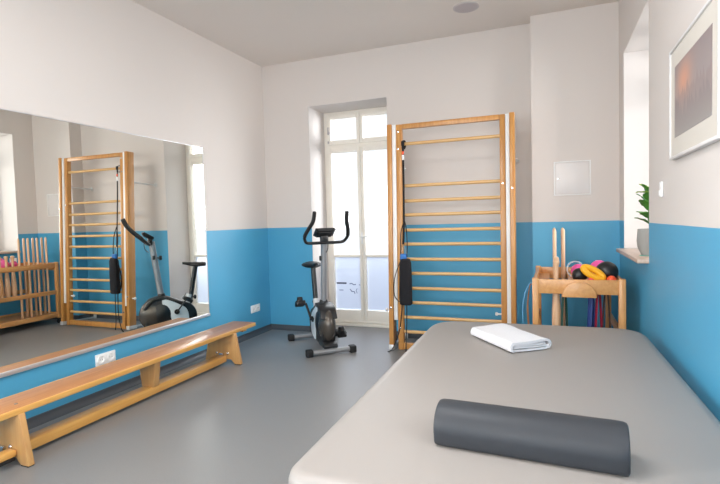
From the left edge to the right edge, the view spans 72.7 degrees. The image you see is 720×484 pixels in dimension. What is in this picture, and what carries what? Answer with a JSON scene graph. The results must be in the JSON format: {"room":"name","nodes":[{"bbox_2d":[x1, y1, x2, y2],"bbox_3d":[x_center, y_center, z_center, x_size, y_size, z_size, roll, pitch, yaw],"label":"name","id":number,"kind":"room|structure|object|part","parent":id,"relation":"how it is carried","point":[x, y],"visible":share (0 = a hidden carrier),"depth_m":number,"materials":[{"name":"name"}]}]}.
{"room":"physiotherapy room","nodes":[
{"label":"physiotherapy room","id":0,"kind":"room"},
{"bbox_2d":[0,0,270,418],"bbox_3d":[-2.579,-0.331,2.640,0.300,3.164,7.800,-1,3,21],"label":"wall","id":1,"kind":"structure","parent":0,"point":[119,65],"depth_m":4.29,"materials":[{"name":"paint"}]},
{"bbox_2d":[0,108,209,377],"bbox_3d":[-2.212,-0.001,3.134,0.017,1.682,3.751,-1,3,21],"label":"wall mirror","id":2,"kind":"object","parent":1,"relation":"attached to","point":[103,238],"visible":1,"depth_m":3.65,"materials":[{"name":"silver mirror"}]},
{"bbox_3d":[-2.189,0.826,3.170,0.017,0.026,3.750,-1,3,21],"label":"rail","id":3,"kind":"part","parent":2,"relation":"part of","materials":[{"name":"silver metal"}]},
{"bbox_2d":[95,350,115,366],"bbox_3d":[-1.957,0.894,3.766,0.017,0.086,0.178,-1,3,21],"label":"wall socket","id":4,"kind":"object","parent":1,"relation":"attached to","point":[100,359],"visible":1,"depth_m":3.76,"materials":[{"name":"white plastic"}]},
{"bbox_2d":[26,324,271,429],"bbox_3d":[-2.376,1.219,2.647,0.045,0.058,7.200,-1,3,21],"label":"baseboard","id":5,"kind":"structure","parent":1,"relation":"attached to","point":[67,408],"depth_m":3.79,"materials":[{"name":"grey"}]},
{"bbox_2d":[251,303,259,312],"bbox_3d":[-1.211,0.771,5.680,0.017,0.086,0.178,-1,3,21],"label":"wall socket","id":6,"kind":"object","parent":1,"relation":"attached to","point":[254,308],"visible":1,"depth_m":5.67,"materials":[{"name":"white plastic"}]},
{"bbox_2d":[0,325,417,483],"bbox_3d":[-0.574,1.289,1.960,4.900,0.120,8.420,-1,3,21],"label":"floor","id":7,"kind":"structure","parent":0,"point":[252,421],"depth_m":3.23,"materials":[{"name":"grey rubber"}]},
{"bbox_2d":[0,321,255,467],"bbox_3d":[-1.633,1.020,3.650,0.394,0.323,2.665,-1,3,21],"label":"bench","id":8,"kind":"object","parent":7,"relation":"on","point":[16,441],"visible":1,"depth_m":3.31,"materials":[{"name":"brown wood"}]},
{"bbox_3d":[-1.628,1.130,3.659,0.100,0.060,1.915,-1,3,21],"label":"balance rail","id":9,"kind":"part","parent":8,"relation":"part of","materials":[{"name":"brown wood"}]},
{"bbox_2d":[288,211,356,357],"bbox_3d":[-0.399,0.390,5.019,0.566,1.390,0.913,-2,3,-19],"label":"exercise bike","id":10,"kind":"object","parent":7,"relation":"on","point":[322,316],"visible":1,"depth_m":4.83,"materials":[{"name":"silver metal"}]},
{"bbox_3d":[-0.540,0.725,5.128,0.025,0.160,0.126,-3,3,-33],"label":"crank arm","id":11,"kind":"part","parent":10,"relation":"part of","materials":[{"name":"black plastic"}]},
{"bbox_3d":[-0.490,0.489,5.292,0.053,0.465,0.140,-2,3,-19],"label":"seat post","id":12,"kind":"part","parent":10,"relation":"part of","materials":[{"name":"black plastic"}]},
{"bbox_3d":[-0.473,0.824,5.085,0.011,0.368,0.291,-2,3,-19],"label":"panel","id":13,"kind":"part","parent":10,"relation":"part of","materials":[{"name":"white plastic"}]},
{"bbox_3d":[-0.364,0.302,4.909,0.059,0.663,0.148,-2,3,-19],"label":"handlebar post","id":14,"kind":"part","parent":10,"relation":"part of","materials":[{"name":"silver metal"}]},
{"bbox_2d":[315,302,336,319],"bbox_3d":[-0.341,0.686,4.888,0.166,0.142,0.249,-2,3,-19],"label":"hood","id":15,"kind":"object","parent":10,"relation":"attached to","point":[323,310],"depth_m":4.82,"materials":[{"name":"black plastic"}]},
{"bbox_2d":[288,321,719,483],"bbox_3d":[0.746,0.883,2.167,1.285,0.600,2.186,-1,3,21],"label":"table","id":16,"kind":"object","parent":7,"relation":"on","point":[387,436],"visible":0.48,"depth_m":1.79,"materials":[{"name":"beige leather"}]},
{"bbox_2d":[471,323,550,352],"bbox_3d":[0.823,0.523,2.707,0.243,0.058,0.418,-2,3,-16],"label":"towel","id":17,"kind":"object","parent":16,"relation":"on","point":[510,338],"visible":1,"depth_m":2.60,"materials":[{"name":"white fabric"}]},
{"bbox_2d":[433,399,630,475],"bbox_3d":[0.495,0.560,1.453,0.532,0.122,0.156,0,3,24],"label":"bolster","id":18,"kind":"object","parent":16,"relation":"on","point":[602,445],"visible":1,"depth_m":1.39,"materials":[{"name":"grey leather"}]},
{"bbox_2d":[532,266,625,328],"bbox_3d":[1.725,0.656,3.924,0.612,0.842,0.961,-1,3,21],"label":"equipment cart","id":19,"kind":"object","parent":7,"relation":"on","point":[543,281],"visible":0.25,"depth_m":3.51,"materials":[{"name":"brown wood"}]},
{"bbox_2d":[522,283,531,323],"bbox_3d":[1.248,0.503,3.633,0.083,0.409,0.025,-1,3,21],"label":"tube","id":20,"kind":"object","parent":19,"relation":"hanging from","point":[529,283],"visible":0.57,"depth_m":3.63,"materials":[{"name":"blue rubber"}]},
{"bbox_2d":[527,282,530,323],"bbox_3d":[1.283,0.480,3.679,0.048,0.362,0.172,-1,3,21],"label":"band","id":21,"kind":"object","parent":19,"relation":"hanging from","point":[530,282],"visible":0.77,"depth_m":3.63,"materials":[{"name":"brown"}]},
{"bbox_3d":[1.301,0.644,3.614,0.046,0.767,0.046,-1,3,21],"label":"post","id":22,"kind":"part","parent":19,"relation":"part of","materials":[{"name":"brown wood"}]},
{"bbox_3d":[1.450,0.276,4.016,0.024,0.057,0.852,-1,3,21],"label":"rail","id":23,"kind":"part","parent":19,"relation":"part of","materials":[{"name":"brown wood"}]},
{"bbox_3d":[1.625,0.598,4.446,0.046,0.767,0.046,-1,3,21],"label":"post","id":24,"kind":"part","parent":19,"relation":"part of","materials":[{"name":"brown wood"}]},
{"bbox_2d":[553,229,556,278],"bbox_3d":[1.601,0.416,4.014,0.028,1.048,0.028,-1,3,21],"label":"stick","id":25,"kind":"object","parent":19,"relation":"on","point":[554,230],"visible":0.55,"depth_m":3.99,"materials":[{"name":"brown wood"}]},
{"bbox_2d":[552,260,560,325],"bbox_3d":[1.460,0.396,3.632,0.068,0.523,0.068,-1,3,21],"label":"club","id":26,"kind":"object","parent":19,"relation":"hanging from","point":[556,309],"visible":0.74,"depth_m":3.61,"materials":[{"name":"brown wood"}]},
{"bbox_3d":[1.881,0.274,4.331,0.524,0.104,0.024,-1,3,21],"label":"rail","id":27,"kind":"part","parent":19,"relation":"part of","materials":[{"name":"brown wood"}]},
{"bbox_2d":[561,228,565,325],"bbox_3d":[1.705,0.410,4.096,0.028,1.048,0.028,-1,3,21],"label":"stick","id":28,"kind":"object","parent":19,"relation":"on","point":[563,229],"visible":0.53,"depth_m":4.08,"materials":[{"name":"brown wood"}]},
{"bbox_2d":[561,297,567,325],"bbox_3d":[1.500,0.582,3.591,0.049,0.499,0.038,-2,3,-7],"label":"band","id":29,"kind":"object","parent":19,"relation":"hanging from","point":[562,302],"visible":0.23,"depth_m":3.58,"materials":[{"name":"teal rubber"}]},
{"bbox_2d":[571,264,580,273],"bbox_3d":[1.725,0.229,3.863,0.112,0.112,0.112,-1,3,21],"label":"exercise ball","id":30,"kind":"object","parent":19,"relation":"on","point":[575,266],"visible":0.38,"depth_m":3.84,"materials":[{"name":"pink rubber"}]},
{"bbox_3d":[1.554,0.321,3.494,0.524,0.104,0.024,-1,3,21],"label":"rail","id":31,"kind":"part","parent":19,"relation":"part of","materials":[{"name":"brown wood"}]},
{"bbox_2d":[572,268,586,279],"bbox_3d":[1.623,0.245,3.614,0.108,0.108,0.108,-1,3,21],"label":"exercise ball","id":32,"kind":"object","parent":19,"relation":"on","point":[576,274],"visible":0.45,"depth_m":3.58,"materials":[{"name":"black plastic"}]},
{"bbox_2d":[587,298,594,326],"bbox_3d":[1.665,0.585,3.527,0.046,0.510,0.044,-3,3,-30],"label":"band","id":33,"kind":"object","parent":19,"relation":"hanging from","point":[591,303],"visible":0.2,"depth_m":3.51,"materials":[{"name":"blue rubber"}]},
{"bbox_2d":[580,264,605,279],"bbox_3d":[1.675,0.222,3.514,0.172,0.126,0.070,-1,3,19],"label":"ring","id":34,"kind":"object","parent":19,"relation":"on","point":[597,274],"visible":0.97,"depth_m":3.50,"materials":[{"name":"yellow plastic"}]},
{"bbox_2d":[590,260,603,272],"bbox_3d":[1.875,0.212,3.836,0.140,0.140,0.140,-1,3,21],"label":"exercise ball","id":35,"kind":"object","parent":19,"relation":"on","point":[595,263],"visible":0.26,"depth_m":3.81,"materials":[{"name":"pink rubber"}]},
{"bbox_2d":[594,295,601,327],"bbox_3d":[1.710,0.584,3.510,0.050,0.510,0.042,-2,3,-2],"label":"band","id":36,"kind":"object","parent":19,"relation":"hanging from","point":[596,301],"visible":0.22,"depth_m":3.50,"materials":[{"name":"red rubber"}]},
{"bbox_2d":[602,295,610,327],"bbox_3d":[1.756,0.564,3.491,0.057,0.468,0.036,-1,3,4],"label":"band","id":37,"kind":"object","parent":19,"relation":"hanging from","point":[604,295],"visible":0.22,"depth_m":3.48,"materials":[{"name":"brown"}]},
{"bbox_2d":[597,261,618,278],"bbox_3d":[1.805,0.219,3.579,0.154,0.154,0.154,-1,3,21],"label":"exercise ball","id":38,"kind":"object","parent":19,"relation":"on","point":[609,268],"visible":0.56,"depth_m":3.52,"materials":[{"name":"black plastic"}]},
{"bbox_3d":[2.152,0.593,4.240,0.046,0.767,0.046,-1,3,21],"label":"post","id":39,"kind":"part","parent":19,"relation":"part of","materials":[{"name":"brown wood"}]},
{"bbox_2d":[606,276,615,279],"bbox_3d":[1.780,0.270,3.462,0.064,0.064,0.064,-1,3,21],"label":"ball","id":40,"kind":"object","parent":19,"relation":"on","point":[608,277],"visible":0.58,"depth_m":3.44,"materials":[{"name":"orange rubber"}]},
{"bbox_3d":[1.994,0.642,3.824,0.024,0.055,0.852,-1,3,21],"label":"rail","id":41,"kind":"part","parent":19,"relation":"part of","materials":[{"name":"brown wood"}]},
{"bbox_3d":[1.828,0.639,3.408,0.046,0.767,0.046,-1,3,21],"label":"post","id":42,"kind":"part","parent":19,"relation":"part of","materials":[{"name":"brown wood"}]},
{"bbox_2d":[132,0,618,66],"bbox_3d":[-0.665,-2.006,1.811,4.900,0.150,8.420,-1,3,21],"label":"ceiling","id":43,"kind":"structure","parent":0,"point":[263,33],"depth_m":4.57,"materials":[{"name":"beige paint"}]},
{"bbox_2d":[453,1,478,12],"bbox_3d":[0.943,-2.084,4.351,0.230,0.010,0.230,-1,3,21],"label":"ceiling speaker","id":44,"kind":"object","parent":43,"relation":"attached to","point":[469,6],"visible":1,"depth_m":4.33,"materials":[{"name":"grey plastic"}]},
{"bbox_2d":[262,23,532,330],"bbox_3d":[1.015,-0.553,5.391,4.400,3.164,0.550,-1,3,21],"label":"wall","id":45,"kind":"structure","parent":0,"point":[488,72],"depth_m":5.18,"materials":[{"name":"paint"}]},
{"bbox_2d":[271,324,422,338],"bbox_3d":[0.631,1.021,5.211,3.787,0.058,0.227,-1,3,21],"label":"baseboard","id":46,"kind":"structure","parent":45,"relation":"attached to","point":[274,326],"depth_m":5.86,"materials":[{"name":"grey"}]},
{"bbox_2d":[308,97,386,301],"bbox_3d":[-0.046,-0.273,5.746,0.960,2.630,0.410,-1,3,21],"label":"trim","id":47,"kind":"structure","parent":45,"relation":"attached to","point":[316,113],"depth_m":5.85,"materials":[{"name":"grey paint"}]},
{"bbox_2d":[324,106,388,327],"bbox_3d":[0.031,-0.284,5.942,0.960,2.630,0.168,-1,3,21],"label":"door","id":48,"kind":"structure","parent":45,"relation":"in","point":[358,283],"depth_m":5.96,"materials":[{"name":"white paint"}]},
{"bbox_3d":[-0.196,-1.373,5.976,0.423,0.365,0.067,-1,3,21],"label":"transom sash","id":49,"kind":"part","parent":48,"relation":"part of","materials":[{"name":"glass"}]},
{"bbox_3d":[-0.142,0.511,6.059,0.338,0.662,0.006,-1,3,21],"label":"pane","id":50,"kind":"part","parent":48,"relation":"part of","materials":[{"name":"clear glass"}]},
{"bbox_3d":[0.053,-0.046,5.886,0.102,0.150,0.054,-1,3,21],"label":"handle","id":51,"kind":"part","parent":48,"relation":"part of","materials":[{"name":"white plastic"}]},
{"bbox_3d":[0.202,-1.377,5.821,0.423,0.365,0.067,-1,3,21],"label":"transom sash","id":52,"kind":"part","parent":48,"relation":"part of","materials":[{"name":"glass"}]},
{"bbox_3d":[0.251,0.507,5.906,0.338,0.662,0.006,-1,3,21],"label":"pane","id":53,"kind":"part","parent":48,"relation":"part of","materials":[{"name":"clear glass"}]},
{"bbox_2d":[385,112,518,349],"bbox_3d":[0.904,-0.057,4.860,1.270,2.244,0.579,-1,3,21],"label":"wall bars","id":54,"kind":"object","parent":45,"relation":"attached to","point":[508,162],"visible":0.82,"depth_m":4.66,"materials":[{"name":"brown wood"}]},
{"bbox_2d":[388,140,412,351],"bbox_3d":[0.407,0.038,4.750,0.289,2.072,0.181,-3,3,-36],"label":"trainer","id":55,"kind":"object","parent":54,"relation":"hanging from","point":[405,271],"visible":1,"depth_m":4.73,"materials":[{"name":"black"}]},
{"bbox_3d":[0.366,0.840,4.774,0.200,0.469,0.049,-1,3,10],"label":"tail cord","id":56,"kind":"part","parent":55,"relation":"part of","materials":[{"name":"black plastic"}]},
{"bbox_3d":[0.404,-0.047,4.861,0.054,2.224,0.065,-1,0,21],"label":"ladder post","id":57,"kind":"part","parent":54,"relation":"part of","materials":[{"name":"brown wood"}]},
{"bbox_3d":[1.323,-0.056,4.502,0.050,2.224,0.065,-1,0,21],"label":"ladder post","id":58,"kind":"part","parent":54,"relation":"part of","materials":[{"name":"brown wood"}]},
{"bbox_2d":[530,1,619,327],"bbox_3d":[2.016,-0.546,4.608,0.740,3.164,0.182,-1,3,21],"label":"wall","id":59,"kind":"structure","parent":0,"point":[574,52],"depth_m":4.50,"materials":[{"name":"paint"}]},
{"bbox_2d":[554,160,590,195],"bbox_3d":[1.961,-0.591,4.523,0.316,0.316,0.010,-1,3,21],"label":"hatch","id":60,"kind":"object","parent":59,"relation":"attached to","point":[574,177],"visible":1,"depth_m":4.52,"materials":[{"name":"white plastic"}]},
{"bbox_2d":[619,0,719,420],"bbox_3d":[1.321,-0.369,1.118,0.500,3.164,7.200,-1,3,21],"label":"wall","id":61,"kind":"structure","parent":0,"point":[673,300],"depth_m":2.47,"materials":[{"name":"paint"}]},
{"bbox_2d":[616,248,648,263],"bbox_3d":[2.192,0.094,3.561,0.462,0.028,1.100,-1,3,21],"label":"windowsill","id":62,"kind":"structure","parent":61,"relation":"attached to","point":[633,254],"depth_m":3.50,"materials":[{"name":"beige stone"}]},
{"bbox_3d":[1.997,0.092,3.363,0.132,0.003,0.131,-1,3,21],"label":"coaster","id":63,"kind":"object","parent":62,"relation":"on","visible":0},
{"bbox_2d":[634,184,648,255],"bbox_3d":[1.982,-0.156,3.351,0.189,0.494,0.191,-1,3,21],"label":"potted plant","id":64,"kind":"object","parent":63,"relation":"on","point":[642,240],"visible":0.41,"depth_m":3.33,"materials":[{"name":"green plant"}]},
{"bbox_3d":[1.994,0.000,3.358,0.167,0.182,0.167,-1,3,21],"label":"pot","id":65,"kind":"part","parent":64,"relation":"part of","materials":[{"name":"ceramic"}]},
{"bbox_2d":[624,0,648,247],"bbox_3d":[2.199,-0.734,3.512,0.399,1.630,1.130,-1,3,21],"label":"window","id":66,"kind":"structure","parent":61,"relation":"attached to","point":[636,53],"depth_m":4.07,"materials":[{"name":"grey paint"}]},
{"bbox_2d":[658,181,662,196],"bbox_3d":[1.659,-0.291,2.699,0.019,0.085,0.042,-1,3,21],"label":"wall switch","id":67,"kind":"object","parent":61,"relation":"attached to","point":[660,191],"visible":1,"depth_m":2.68,"materials":[{"name":"white plastic"}]},
{"bbox_2d":[669,0,719,159],"bbox_3d":[1.403,-0.649,2.062,0.025,0.527,0.765,-1,3,21],"label":"framed picture","id":68,"kind":"object","parent":61,"relation":"attached to","point":[694,60],"visible":1,"depth_m":1.99,"materials":[{"name":"white"}]},
{"bbox_2d":[675,23,712,137],"bbox_3d":[1.397,-0.649,2.064,0.002,0.332,0.580,-1,3,21],"label":"print","id":69,"kind":"object","parent":68,"relation":"attached to","point":[694,69],"depth_m":2.00}
]}

